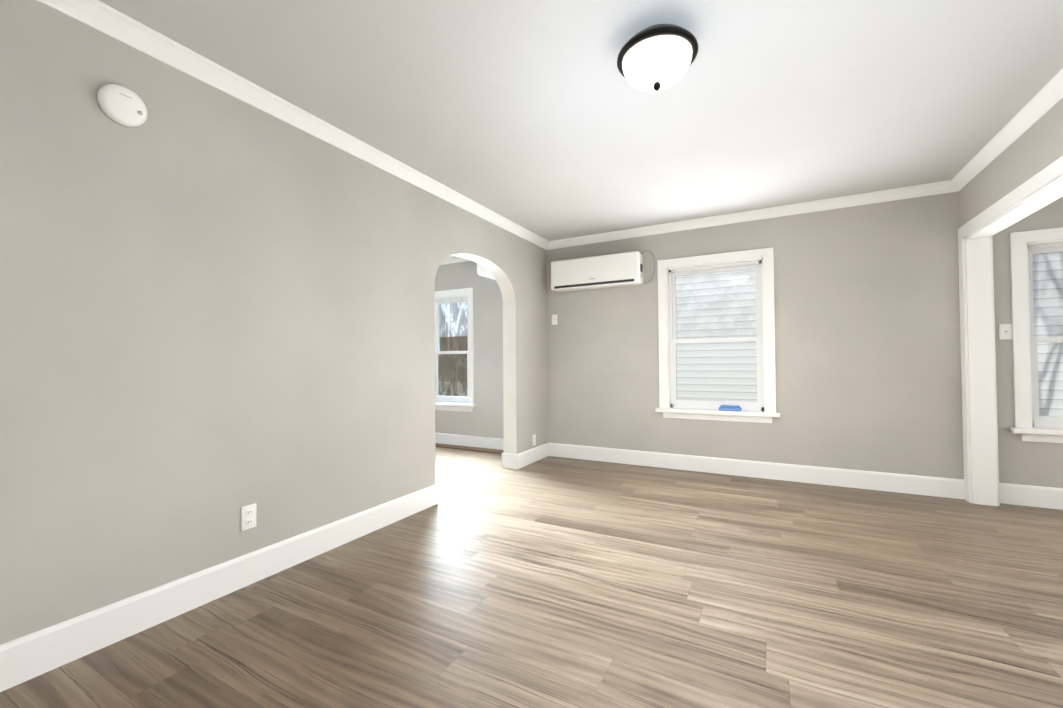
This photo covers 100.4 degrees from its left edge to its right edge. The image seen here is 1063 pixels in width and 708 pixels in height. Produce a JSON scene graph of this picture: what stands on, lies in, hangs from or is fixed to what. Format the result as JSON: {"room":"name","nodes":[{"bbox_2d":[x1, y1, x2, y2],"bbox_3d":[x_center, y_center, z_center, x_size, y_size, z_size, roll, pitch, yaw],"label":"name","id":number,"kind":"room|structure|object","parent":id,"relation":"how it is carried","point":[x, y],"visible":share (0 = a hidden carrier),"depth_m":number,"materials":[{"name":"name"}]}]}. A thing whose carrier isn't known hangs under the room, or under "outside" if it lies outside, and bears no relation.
{"room":"empty living room","nodes":[
{"label":"empty living room","id":0,"kind":"room"},
{"bbox_2d":[0,0,547,644],"bbox_3d":[-1.223,-0.092,2.776,0.156,2.500,5.630,-1,-1,28],"label":"wall","id":1,"kind":"structure","parent":0,"point":[216,310],"depth_m":2.01,"materials":[{"name":"beige paint"}]},
{"bbox_2d":[96,84,146,126],"bbox_3d":[-1.656,-1.011,1.800,0.040,0.156,0.156,-1,-1,28],"label":"smoke detector","id":2,"kind":"object","parent":1,"relation":"attached to","point":[122,105],"visible":1,"depth_m":1.78,"materials":[{"name":"white plastic"}]},
{"bbox_2d":[0,484,438,691],"bbox_3d":[-1.606,1.069,1.851,0.016,0.152,3.666,-1,-1,28],"label":"baseboard","id":3,"kind":"structure","parent":1,"relation":"attached to","point":[32,655],"depth_m":1.94,"materials":[{"name":"white wood"}]},
{"bbox_2d":[241,503,255,530],"bbox_3d":[-1.415,0.817,2.219,0.009,0.118,0.072,-1,-1,28],"label":"outlet","id":4,"kind":"object","parent":1,"relation":"attached to","point":[248,516],"visible":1,"depth_m":2.21,"materials":[{"name":"white plastic"}]},
{"bbox_2d":[37,0,548,249],"bbox_3d":[-1.135,-1.304,2.745,0.066,0.080,5.630,-1,-1,28],"label":"crown molding","id":5,"kind":"structure","parent":1,"relation":"attached to","point":[113,22],"depth_m":2.22,"materials":[{"name":"white wood"}]},
{"bbox_2d":[500,449,511,468],"bbox_3d":[-0.120,1.112,4.928,0.042,0.152,0.726,-1,-1,28],"label":"baseboard","id":6,"kind":"structure","parent":1,"relation":"attached to","point":[506,457],"depth_m":4.59,"materials":[{"name":"white wood"}]},
{"bbox_2d":[512,443,547,468],"bbox_3d":[0.020,1.109,4.852,0.016,0.152,0.726,-1,-1,28],"label":"baseboard","id":7,"kind":"structure","parent":1,"relation":"attached to","point":[522,459],"depth_m":4.76,"materials":[{"name":"white wood"}]},
{"bbox_2d":[532,434,535,445],"bbox_3d":[0.030,0.951,4.883,0.009,0.118,0.072,-1,-1,28],"label":"outlet","id":8,"kind":"object","parent":1,"relation":"attached to","point":[533,440],"visible":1,"depth_m":4.87,"materials":[{"name":"white plastic"}]},
{"bbox_2d":[477,263,494,279],"bbox_3d":[-0.293,-0.974,4.917,0.220,0.296,0.820,-1,-1,28],"label":"air conditioner","id":9,"kind":"object","parent":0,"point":[482,271],"visible":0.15,"depth_m":4.59,"materials":[{"name":"white plastic"}]},
{"bbox_2d":[0,447,1062,707],"bbox_3d":[0.387,1.154,1.870,11.300,0.050,6.000,-1,-1,28],"label":"floor","id":10,"kind":"structure","parent":0,"point":[486,581],"depth_m":1.95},
{"bbox_2d":[435,443,503,453],"bbox_3d":[-1.544,1.212,6.028,3.544,0.014,0.154,-1,-1,28],"label":"wall strip","id":11,"kind":"object","parent":10,"relation":"on","point":[488,450],"depth_m":5.58,"materials":[{"name":"brown"}]},
{"bbox_2d":[99,0,1062,240],"bbox_3d":[0.367,-1.430,1.916,11.300,0.120,6.000,-1,-1,28],"label":"ceiling","id":12,"kind":"structure","parent":0,"point":[546,120],"depth_m":2.29,"materials":[{"name":"paint"}]},
{"bbox_2d":[617,24,697,91],"bbox_3d":[0.543,-1.256,1.920,0.340,0.230,0.340,-1,-1,28],"label":"flush-mount light","id":13,"kind":"object","parent":12,"relation":"attached to","point":[656,57],"visible":1,"depth_m":1.83,"materials":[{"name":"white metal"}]},
{"bbox_2d":[435,191,1062,487],"bbox_3d":[1.765,-0.086,4.455,11.300,2.500,0.170,-1,-1,28],"label":"wall","id":14,"kind":"structure","parent":0,"point":[867,339],"depth_m":3.93,"materials":[{"name":"beige paint"}]},
{"bbox_2d":[435,287,475,411],"bbox_3d":[-1.427,-0.043,6.121,1.650,1.605,0.210,-1,-1,28],"label":"window","id":15,"kind":"structure","parent":14,"relation":"in","point":[456,403],"depth_m":5.90,"materials":[{"name":"white wood"}]},
{"bbox_2d":[440,256,470,264],"bbox_3d":[-1.536,-1.240,6.125,3.360,0.080,0.066,-1,-1,28],"label":"crown molding","id":16,"kind":"structure","parent":14,"relation":"attached to","point":[452,259],"depth_m":5.85,"materials":[{"name":"white"}]},
{"bbox_2d":[435,433,503,449],"bbox_3d":[-1.491,1.143,6.096,3.514,0.152,0.016,-1,-1,28],"label":"baseboard","id":17,"kind":"structure","parent":14,"relation":"attached to","point":[442,438],"depth_m":5.71,"materials":[{"name":"white wood"}]},
{"bbox_2d":[552,314,556,324],"bbox_3d":[0.267,-0.401,5.165,0.072,0.118,0.016,-1,-1,28],"label":"light switch","id":18,"kind":"object","parent":14,"relation":"attached to","point":[554,319],"visible":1,"depth_m":5.17,"materials":[{"name":"white plastic"}]},
{"bbox_2d":[551,251,643,291],"bbox_3d":[0.698,-0.881,4.819,1.002,0.333,0.224,-1,-1,28],"label":"mini-split air conditioner","id":19,"kind":"object","parent":14,"relation":"attached to","point":[623,269],"visible":1,"depth_m":4.70,"materials":[{"name":"white plastic"}]},
{"bbox_2d":[641,250,654,283],"bbox_3d":[1.213,-0.917,4.655,0.172,0.350,0.012,-1,-1,28],"label":"conduit","id":20,"kind":"object","parent":14,"relation":"attached to","point":[654,265],"visible":0.9,"depth_m":4.62,"materials":[{"name":"grey plastic"}]},
{"bbox_2d":[655,247,779,422],"bbox_3d":[1.802,-0.165,4.374,1.115,1.625,0.210,-1,-1,28],"label":"window","id":21,"kind":"structure","parent":14,"relation":"in","point":[762,408],"depth_m":4.36,"materials":[{"name":"white wood"}]},
{"bbox_2d":[718,405,741,410],"bbox_3d":[1.915,0.521,4.272,0.200,0.045,0.095,-1,-1,28],"label":"cloth","id":22,"kind":"object","parent":21,"relation":"on","point":[729,408],"visible":1,"depth_m":4.24,"materials":[{"name":"blue fabric"}]},
{"bbox_2d":[549,180,948,249],"bbox_3d":[1.761,-1.298,4.340,3.480,0.080,0.066,-1,-1,28],"label":"crown molding","id":23,"kind":"structure","parent":14,"relation":"attached to","point":[942,187],"depth_m":4.10,"materials":[{"name":"white wood"}]},
{"bbox_2d":[548,443,964,498],"bbox_3d":[1.794,1.086,4.318,3.645,0.152,0.016,-1,-1,28],"label":"baseboard","id":24,"kind":"structure","parent":14,"relation":"attached to","point":[871,480],"depth_m":4.06,"materials":[{"name":"white wood"}]},
{"bbox_2d":[999,324,1011,339],"bbox_3d":[3.598,-0.170,3.358,0.072,0.118,0.016,-1,-1,28],"label":"light switch","id":25,"kind":"object","parent":14,"relation":"attached to","point":[1005,331],"visible":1,"depth_m":3.36,"materials":[{"name":"white plastic"}]},
{"bbox_2d":[999,483,1062,509],"bbox_3d":[4.999,1.030,2.583,3.385,0.152,0.016,-1,-1,28],"label":"baseboard","id":26,"kind":"structure","parent":14,"relation":"attached to","point":[1014,494],"depth_m":3.28,"materials":[{"name":"white wood"}]},
{"bbox_2d":[1009,227,1062,442],"bbox_3d":[4.093,-0.140,3.133,1.075,1.565,0.210,-1,-1,28],"label":"window","id":27,"kind":"structure","parent":14,"relation":"in","point":[1031,424],"depth_m":3.31,"materials":[{"name":"white wood"}]},
{"bbox_2d":[959,98,1062,226],"bbox_3d":[2.049,-0.149,1.004,0.004,2.500,5.630,-1,-1,28],"label":"wall","id":28,"kind":"structure","parent":0,"point":[1035,148],"depth_m":2.68,"materials":[{"name":"beige paint"}]},
{"bbox_2d":[949,68,1062,192],"bbox_3d":[2.012,-1.359,1.041,0.066,0.080,5.630,-1,-1,28],"label":"crown molding","id":29,"kind":"structure","parent":28,"relation":"attached to","point":[1051,93],"depth_m":2.64,"materials":[{"name":"white wood"}]},
{"label":"outside","id":30,"kind":"structure","parent":0,"visible":0},
{"bbox_2d":[438,381,466,396],"bbox_3d":[7.192,1.621,12.849,85.000,0.100,90.000,-1,-1,28],"label":"ground","id":31,"kind":"structure","parent":30,"point":[458,389],"depth_m":23.04,"materials":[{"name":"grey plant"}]},
{"bbox_2d":[438,336,467,381],"bbox_3d":[-11.965,0.490,36.320,39.000,3.300,1.000,-1,-1,28],"label":"brush","id":32,"kind":"object","parent":31,"relation":"on","point":[454,349],"depth_m":32.39,"materials":[{"name":"brown"}]},
{"bbox_2d":[438,302,467,396],"bbox_3d":[-9.609,-4.249,24.019,25.000,12.300,14.500,-1,-1,28],"label":"twig","id":33,"kind":"object","parent":31,"relation":"on","point":[461,348],"depth_m":15.08,"materials":[{"name":"plant"}]},
{"bbox_2d":[676,252,1062,416],"bbox_3d":[6.766,-1.448,8.800,11.400,5.900,6.700,-1,-1,28],"label":"neighbouring house","id":34,"kind":"structure","parent":31,"relation":"on","point":[721,386],"depth_m":7.24,"materials":[{"name":"white"}]},
{"bbox_3d":[2.108,-0.150,0.973,0.130,2.500,5.630,-1,-1,28],"label":"wall","id":35,"kind":"structure","parent":0,"visible":0},
{"bbox_2d":[958,156,1062,505],"bbox_3d":[2.400,0.048,1.506,0.170,2.118,4.386,-1,-1,28],"label":"door frame","id":36,"kind":"structure","parent":35,"relation":"attached to","point":[1039,190],"depth_m":3.33,"materials":[{"name":"white wood"}]}
]}

